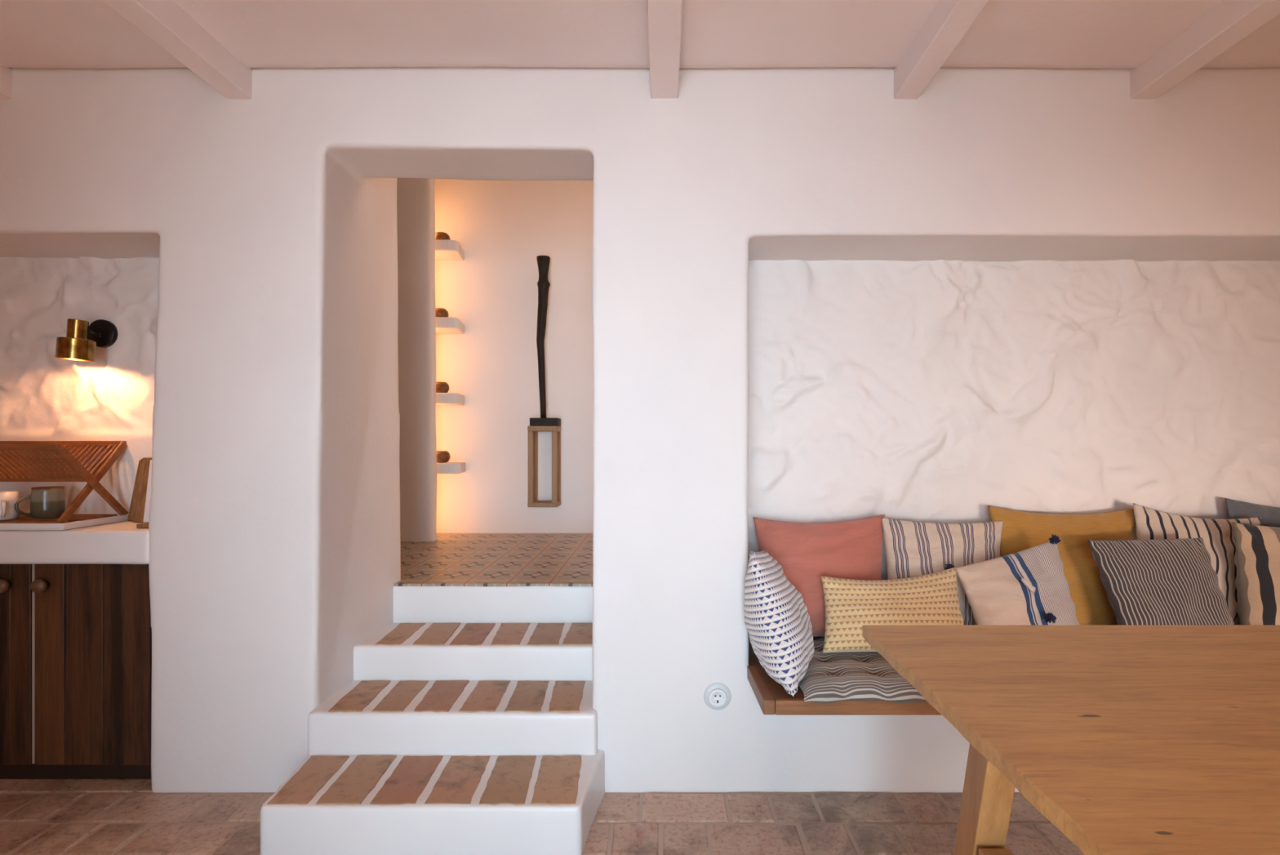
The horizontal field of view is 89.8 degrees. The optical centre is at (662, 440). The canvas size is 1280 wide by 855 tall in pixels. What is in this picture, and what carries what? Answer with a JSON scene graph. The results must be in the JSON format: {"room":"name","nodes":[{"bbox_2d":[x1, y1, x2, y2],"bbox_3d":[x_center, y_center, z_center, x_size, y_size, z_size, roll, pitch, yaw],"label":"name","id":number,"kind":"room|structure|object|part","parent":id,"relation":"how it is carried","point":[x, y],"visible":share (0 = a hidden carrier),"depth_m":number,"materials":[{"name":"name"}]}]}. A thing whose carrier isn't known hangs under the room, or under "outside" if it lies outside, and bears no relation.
{"room":"traditional dwelling","nodes":[
{"label":"traditional dwelling","id":0,"kind":"room"},
{"bbox_2d":[0,257,159,513],"bbox_3d":[-2.335,-0.240,2.549,1.398,1.280,0.150,0,0,0],"label":"wall","id":1,"kind":"structure","parent":0,"point":[44,397],"depth_m":2.51,"materials":[{"name":"white paint"}]},
{"bbox_2d":[54,318,118,361],"bbox_3d":[-2.181,-0.385,2.420,0.116,0.173,0.176,0,0,0],"label":"wall lamp","id":2,"kind":"object","parent":1,"relation":"attached to","point":[82,340],"visible":1,"depth_m":2.38,"materials":[{"name":"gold metal"}]},
{"bbox_3d":[-2.181,-0.375,2.387,0.116,0.152,0.111,0,0,0],"label":"lamp shade","id":3,"kind":"part","parent":2,"relation":"part of","materials":[{"name":"gold metal"}]},
{"bbox_3d":[-2.178,-0.413,2.449,0.020,0.021,0.084,0,0,0],"label":"arm","id":4,"kind":"part","parent":2,"relation":"part of","materials":[{"name":"black metal"}]},
{"bbox_3d":[-2.178,-0.417,2.496,0.108,0.108,0.024,0,0,0],"label":"wall plate","id":5,"kind":"part","parent":2,"relation":"part of","materials":[{"name":"black metal"}]},
{"bbox_2d":[396,177,437,541],"bbox_3d":[-2.072,-0.575,3.980,1.361,2.755,0.108,0,0,0],"label":"wall","id":6,"kind":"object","parent":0,"point":[415,197],"visible":0.14,"depth_m":3.93,"materials":[{"name":"white paint"}]},
{"bbox_2d":[393,533,592,586],"bbox_3d":[-0.650,0.683,3.561,4.200,0.133,1.578,0,0,0],"label":"floor","id":7,"kind":"structure","parent":0,"point":[453,559],"depth_m":3.29,"materials":[{"name":"tile"}]},
{"bbox_2d":[434,178,593,533],"bbox_3d":[-0.650,-0.575,4.360,4.205,2.756,0.131,0,0,0],"label":"wall","id":8,"kind":"structure","parent":0,"point":[501,228],"depth_m":4.30,"materials":[{"name":"white paint"}]},
{"bbox_2d":[435,240,464,260],"bbox_3d":[-1.624,-1.239,4.178,0.653,0.068,0.247,0,0,0],"label":"wall shelf","id":9,"kind":"object","parent":8,"relation":"attached to","point":[445,250],"visible":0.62,"depth_m":4.09,"materials":[{"name":"white paint"}]},
{"bbox_2d":[435,231,450,239],"bbox_3d":[-1.434,-1.311,4.170,0.104,0.075,0.104,0,0,0],"label":"wooden bowl","id":10,"kind":"object","parent":9,"relation":"on","point":[438,235],"visible":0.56,"depth_m":4.13,"materials":[{"name":"brown wood"}]},
{"bbox_2d":[435,316,464,333],"bbox_3d":[-1.624,-0.749,4.178,0.653,0.068,0.247,0,0,0],"label":"wall shelf","id":11,"kind":"object","parent":8,"relation":"attached to","point":[444,325],"visible":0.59,"depth_m":4.07,"materials":[{"name":"white paint"}]},
{"bbox_2d":[435,307,448,316],"bbox_3d":[-1.444,-0.821,4.170,0.104,0.075,0.104,0,0,0],"label":"wooden bowl","id":12,"kind":"object","parent":11,"relation":"on","point":[440,312],"visible":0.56,"depth_m":4.13,"materials":[{"name":"brown wood"}]},
{"bbox_2d":[435,392,464,405],"bbox_3d":[-1.624,-0.271,4.178,0.653,0.068,0.247,0,0,0],"label":"wall shelf","id":13,"kind":"object","parent":8,"relation":"attached to","point":[442,398],"visible":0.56,"depth_m":4.06,"materials":[{"name":"white paint"}]},
{"bbox_2d":[435,381,448,392],"bbox_3d":[-1.431,-0.343,4.150,0.100,0.075,0.100,0,0,0],"label":"wooden bowl","id":14,"kind":"object","parent":13,"relation":"on","point":[441,387],"visible":0.76,"depth_m":4.11,"materials":[{"name":"brown wood"}]},
{"bbox_2d":[436,462,465,473],"bbox_3d":[-1.620,0.174,4.178,0.661,0.068,0.247,0,0,0],"label":"wall shelf","id":15,"kind":"object","parent":8,"relation":"attached to","point":[446,467],"visible":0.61,"depth_m":4.06,"materials":[{"name":"white paint"}]},
{"bbox_2d":[436,450,450,462],"bbox_3d":[-1.425,0.102,4.150,0.100,0.075,0.100,0,0,0],"label":"wooden bowl","id":16,"kind":"object","parent":15,"relation":"on","point":[442,456],"visible":0.88,"depth_m":4.11,"materials":[{"name":"brown wood"}]},
{"bbox_2d":[527,426,560,506],"bbox_3d":[-0.771,0.164,4.202,0.188,0.521,0.173,0,0,0],"label":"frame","id":17,"kind":"object","parent":8,"relation":"attached to","point":[532,431],"visible":0.99,"depth_m":4.12,"materials":[{"name":"brown wood"}]},
{"bbox_3d":[-0.849,0.168,4.132,0.032,0.460,0.032,0,0,0],"label":"post","id":18,"kind":"part","parent":17,"relation":"part of","materials":[{"name":"brown wood"}]},
{"bbox_3d":[-0.849,0.168,4.271,0.032,0.460,0.032,0,0,0],"label":"post","id":19,"kind":"part","parent":17,"relation":"part of","materials":[{"name":"brown wood"}]},
{"bbox_3d":[-0.771,-0.079,4.202,0.188,0.034,0.173,0,0,0],"label":"rail","id":20,"kind":"part","parent":17,"relation":"part of","materials":[{"name":"brown wood"}]},
{"bbox_3d":[-0.771,0.411,4.202,0.188,0.027,0.173,0,0,0],"label":"rail","id":21,"kind":"part","parent":17,"relation":"part of","materials":[{"name":"brown wood"}]},
{"bbox_2d":[529,255,560,426],"bbox_3d":[-0.766,-0.650,4.202,0.181,1.106,0.135,0,0,0],"label":"sculpture","id":22,"kind":"object","parent":17,"relation":"on","point":[543,261],"visible":1,"depth_m":4.18,"materials":[{"name":"black wood"}]},
{"bbox_3d":[-0.694,0.168,4.132,0.032,0.460,0.032,0,0,0],"label":"post","id":23,"kind":"part","parent":17,"relation":"part of","materials":[{"name":"brown wood"}]},
{"bbox_3d":[-0.694,0.168,4.271,0.032,0.460,0.032,0,0,0],"label":"post","id":24,"kind":"part","parent":17,"relation":"part of","materials":[{"name":"brown wood"}]},
{"bbox_2d":[0,778,1084,854],"bbox_3d":[0.068,1.229,0.270,6.827,0.062,4.559,0,0,0],"label":"floor","id":25,"kind":"structure","parent":0,"point":[38,816],"depth_m":2.02,"materials":[{"name":"beige tile"}]},
{"bbox_2d":[0,563,151,778],"bbox_3d":[-2.353,0.813,2.361,1.175,0.766,0.277,0,0,0],"label":"base cabinet","id":26,"kind":"object","parent":25,"relation":"on","point":[76,638],"visible":0.83,"depth_m":2.26,"materials":[{"name":"brown wood"}]},
{"bbox_3d":[-2.305,0.505,2.244,0.050,0.050,0.041,0,0,0],"label":"knob","id":27,"kind":"part","parent":26,"relation":"part of","materials":[{"name":"brown wood"}]},
{"bbox_3d":[-2.450,0.787,2.273,0.440,0.710,0.022,0,0,0],"label":"door","id":28,"kind":"part","parent":26,"relation":"part of","materials":[{"name":"brown wood"}]},
{"bbox_3d":[-2.172,0.505,2.244,0.050,0.050,0.041,0,0,0],"label":"knob","id":29,"kind":"part","parent":26,"relation":"part of","materials":[{"name":"brown wood"}]},
{"bbox_2d":[0,520,149,564],"bbox_3d":[-2.369,0.366,2.369,1.224,0.120,0.345,0,0,0],"label":"countertop","id":30,"kind":"structure","parent":26,"relation":"on","point":[121,542],"depth_m":2.20,"materials":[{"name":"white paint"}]},
{"bbox_2d":[0,513,128,529],"bbox_3d":[-2.339,0.294,2.348,0.562,0.023,0.289,0,0,0],"label":"drip tray","id":31,"kind":"object","parent":30,"relation":"on","point":[70,525],"visible":0.52,"depth_m":2.21,"materials":[{"name":"white ceramic"}]},
{"bbox_2d":[0,440,128,523],"bbox_3d":[-2.337,0.148,2.349,0.537,0.295,0.307,0,0,0],"label":"dish rack","id":32,"kind":"object","parent":31,"relation":"on","point":[73,470],"visible":0.88,"depth_m":2.32,"materials":[{"name":"brown wood"}]},
{"bbox_2d":[0,490,19,519],"bbox_3d":[-2.367,0.233,2.302,0.107,0.098,0.098,0,0,0],"label":"mug","id":33,"kind":"object","parent":32,"relation":"on","point":[8,499],"visible":0.99,"depth_m":2.29,"materials":[{"name":"white ceramic"}]},
{"bbox_3d":[-2.329,0.240,2.267,0.036,0.063,0.011,0,0,39],"label":"handle","id":34,"kind":"part","parent":33,"relation":"part of","materials":[{"name":"white ceramic"}]},
{"bbox_2d":[13,485,66,518],"bbox_3d":[-2.270,0.226,2.354,0.105,0.112,0.118,0,0,0],"label":"mug","id":35,"kind":"object","parent":32,"relation":"in","point":[45,502],"visible":0.94,"depth_m":2.33,"materials":[{"name":"grey ceramic"}]},
{"bbox_3d":[-2.307,0.234,2.314,0.011,0.077,0.044,0,0,39],"label":"handle","id":36,"kind":"part","parent":35,"relation":"part of","materials":[{"name":"grey ceramic"}]},
{"bbox_2d":[127,457,151,520],"bbox_3d":[-1.979,0.185,2.470,0.129,0.241,0.045,0,0,0],"label":"cutting board","id":37,"kind":"object","parent":30,"relation":"on","point":[131,510],"visible":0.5,"depth_m":2.46,"materials":[{"name":"brown wood"}]},
{"bbox_2d":[132,460,150,522],"bbox_3d":[-1.948,0.191,2.434,0.091,0.231,0.044,0,0,0],"label":"cutting board","id":38,"kind":"object","parent":30,"relation":"on","point":[139,513],"visible":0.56,"depth_m":2.42,"materials":[{"name":"brown wood"}]},
{"bbox_2d":[136,521,148,528],"bbox_3d":[-1.824,0.298,2.275,0.042,0.016,0.050,0,0,0],"label":"wooden block","id":39,"kind":"object","parent":30,"relation":"on","point":[143,525],"visible":0.69,"depth_m":2.25,"materials":[{"name":"brown wood"}]},
{"bbox_2d":[142,459,151,522],"bbox_3d":[-1.875,0.188,2.374,0.060,0.236,0.046,0,0,0],"label":"chopping board","id":40,"kind":"object","parent":30,"relation":"on","point":[146,515],"visible":0.16,"depth_m":2.36,"materials":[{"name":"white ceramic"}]},
{"bbox_2d":[260,586,604,854],"bbox_3d":[-0.712,0.928,2.322,1.030,0.608,0.941,0,0,0],"label":"staircase","id":41,"kind":"structure","parent":25,"relation":"on","point":[466,723],"depth_m":2.16,"materials":[{"name":"white paint"}]},
{"bbox_2d":[862,624,1279,854],"bbox_3d":[1.618,0.824,1.065,2.264,0.748,1.011,0,0,0],"label":"dining table","id":42,"kind":"object","parent":25,"relation":"on","point":[1127,739],"visible":1,"depth_m":1.08,"materials":[{"name":"brown wood"}]},
{"bbox_3d":[0.651,0.839,1.321,0.062,0.718,0.265,0,0,0],"label":"leg","id":43,"kind":"part","parent":42,"relation":"part of","materials":[{"name":"brown wood"}]},
{"bbox_3d":[0.651,0.833,1.081,0.060,0.065,0.362,0,0,0],"label":"cross rail","id":44,"kind":"part","parent":42,"relation":"part of","materials":[{"name":"brown wood"}]},
{"bbox_2d":[0,66,1279,792],"bbox_3d":[-0.075,-0.325,2.525,6.555,3.156,0.657,0,0,0],"label":"wall","id":45,"kind":"structure","parent":0,"point":[269,219],"depth_m":2.20,"materials":[{"name":"white paint"}]},
{"bbox_2d":[703,682,731,709],"bbox_3d":[0.189,0.874,2.193,0.095,0.095,0.019,0,0,0],"label":"wall socket","id":46,"kind":"object","parent":45,"relation":"attached to","point":[717,695],"visible":1,"depth_m":2.19,"materials":[{"name":"grey plastic"}]},
{"bbox_2d":[746,637,941,714],"bbox_3d":[1.565,0.791,2.209,2.550,0.043,0.612,0,0,0],"label":"bench","id":47,"kind":"object","parent":45,"relation":"attached to","point":[772,697],"visible":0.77,"depth_m":1.90,"materials":[{"name":"brown wood"}]},
{"bbox_3d":[0.312,0.791,2.052,0.034,0.043,0.295,0,0,-2],"label":"rail","id":48,"kind":"part","parent":47,"relation":"part of","materials":[{"name":"brown wood"}]},
{"bbox_2d":[743,549,814,696],"bbox_3d":[0.388,0.556,2.130,0.232,0.408,0.431,0,0,17],"label":"cushion","id":49,"kind":"object","parent":47,"relation":"on","point":[777,620],"visible":1,"depth_m":2.01,"materials":[{"name":"white fabric"}]},
{"bbox_3d":[1.587,0.791,1.912,2.505,0.043,0.018,0,0,0],"label":"rail","id":50,"kind":"part","parent":47,"relation":"part of","materials":[{"name":"brown wood"}]},
{"bbox_2d":[798,635,927,702],"bbox_3d":[1.358,0.742,2.183,1.884,0.053,0.614,0,0,0],"label":"seat pad","id":51,"kind":"object","parent":47,"relation":"on","point":[828,677],"visible":0.06,"depth_m":1.94,"materials":[{"name":"grey fabric"}]},
{"bbox_2d":[753,514,884,635],"bbox_3d":[0.595,0.496,2.364,0.501,0.437,0.221,0,0,0],"label":"cushion","id":52,"kind":"object","parent":51,"relation":"on","point":[806,552],"visible":0.54,"depth_m":2.34,"materials":[{"name":"fabric"}]},
{"bbox_2d":[820,566,964,652],"bbox_3d":[0.778,0.571,2.169,0.493,0.273,0.184,0,0,0],"label":"cushion","id":53,"kind":"object","parent":51,"relation":"on","point":[932,598],"visible":0.74,"depth_m":2.13,"materials":[{"name":"yellow fabric"}]},
{"bbox_2d":[881,517,1003,624],"bbox_3d":[1.045,0.501,2.340,0.483,0.427,0.197,0,0,0],"label":"cushion","id":54,"kind":"object","parent":51,"relation":"on","point":[913,548],"visible":0.47,"depth_m":2.35,"materials":[{"name":"beige fabric"}]},
{"bbox_2d":[944,533,1079,624],"bbox_3d":[1.193,0.519,2.151,0.419,0.391,0.216,0,0,0],"label":"cushion","id":55,"kind":"object","parent":51,"relation":"on","point":[1028,586],"visible":0.79,"depth_m":2.14,"materials":[{"name":"white fabric"}]},
{"bbox_2d":[988,505,1135,624],"bbox_3d":[1.528,0.481,2.386,0.577,0.468,0.214,0,0,0],"label":"cushion","id":56,"kind":"object","parent":51,"relation":"on","point":[1021,530],"visible":0.44,"depth_m":2.38,"materials":[{"name":"yellow fabric"}]},
{"bbox_2d":[1088,537,1234,624],"bbox_3d":[1.690,0.525,2.159,0.425,0.380,0.199,0,0,0],"label":"cushion","id":57,"kind":"object","parent":51,"relation":"on","point":[1159,581],"visible":0.69,"depth_m":2.14,"materials":[{"name":"grey fabric"}]},
{"bbox_2d":[1133,502,1261,624],"bbox_3d":[1.963,0.474,2.322,0.553,0.482,0.213,0,0,0],"label":"cushion","id":58,"kind":"object","parent":51,"relation":"on","point":[1216,534],"visible":0.27,"depth_m":2.34,"materials":[{"name":"beige fabric"}]},
{"bbox_2d":[1225,497,1279,527],"bbox_3d":[2.455,0.467,2.433,0.586,0.496,0.142,0,0,0],"label":"cushion","id":59,"kind":"object","parent":51,"relation":"on","point":[1270,515],"visible":0.22,"depth_m":2.46,"materials":[{"name":"fabric"}]},
{"bbox_2d":[1232,522,1279,624],"bbox_3d":[2.185,0.500,2.177,0.538,0.430,0.207,0,0,0],"label":"cushion","id":60,"kind":"object","parent":51,"relation":"on","point":[1257,553],"visible":0.78,"depth_m":2.17,"materials":[{"name":"beige fabric"}]},
{"bbox_2d":[0,0,1279,68],"bbox_3d":[-0.051,-1.341,0.130,6.606,0.165,4.167,0,0,0],"label":"ceiling","id":61,"kind":"structure","parent":0,"point":[34,33],"depth_m":1.99,"materials":[{"name":"white paint"}]},
{"bbox_2d":[0,65,12,99],"bbox_3d":[-2.279,-1.223,0.302,0.096,0.104,3.805,0,0,0],"label":"ceiling beam","id":62,"kind":"structure","parent":61,"relation":"attached to","point":[6,73],"depth_m":2.18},
{"bbox_2d":[101,0,252,99],"bbox_3d":[-1.448,-1.222,0.302,0.093,0.106,3.805,0,0,0],"label":"ceiling beam","id":63,"kind":"structure","parent":61,"relation":"attached to","point":[164,22],"depth_m":1.93,"materials":[{"name":"white paint"}]},
{"bbox_2d":[647,0,682,98],"bbox_3d":[0.006,-1.223,0.302,0.098,0.104,3.805,0,0,0],"label":"ceiling beam","id":64,"kind":"structure","parent":61,"relation":"attached to","point":[664,16],"depth_m":1.91,"materials":[{"name":"white paint"}]},
{"bbox_2d":[893,0,990,99],"bbox_3d":[0.834,-1.223,0.302,0.088,0.105,3.805,0,0,0],"label":"ceiling beam","id":65,"kind":"structure","parent":61,"relation":"attached to","point":[948,21],"depth_m":1.93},
{"bbox_2d":[1129,0,1279,98],"bbox_3d":[1.649,-1.222,0.302,0.095,0.105,3.805,0,0,0],"label":"ceiling beam","id":66,"kind":"structure","parent":61,"relation":"attached to","point":[1228,22],"depth_m":1.94,"materials":[{"name":"white paint"}]},
{"bbox_2d":[747,258,1279,637],"bbox_3d":[1.594,0.021,2.552,2.880,1.817,0.141,0,0,0],"label":"wall","id":67,"kind":"structure","parent":0,"point":[946,391],"depth_m":2.52,"materials":[{"name":"white paint"}]}
]}

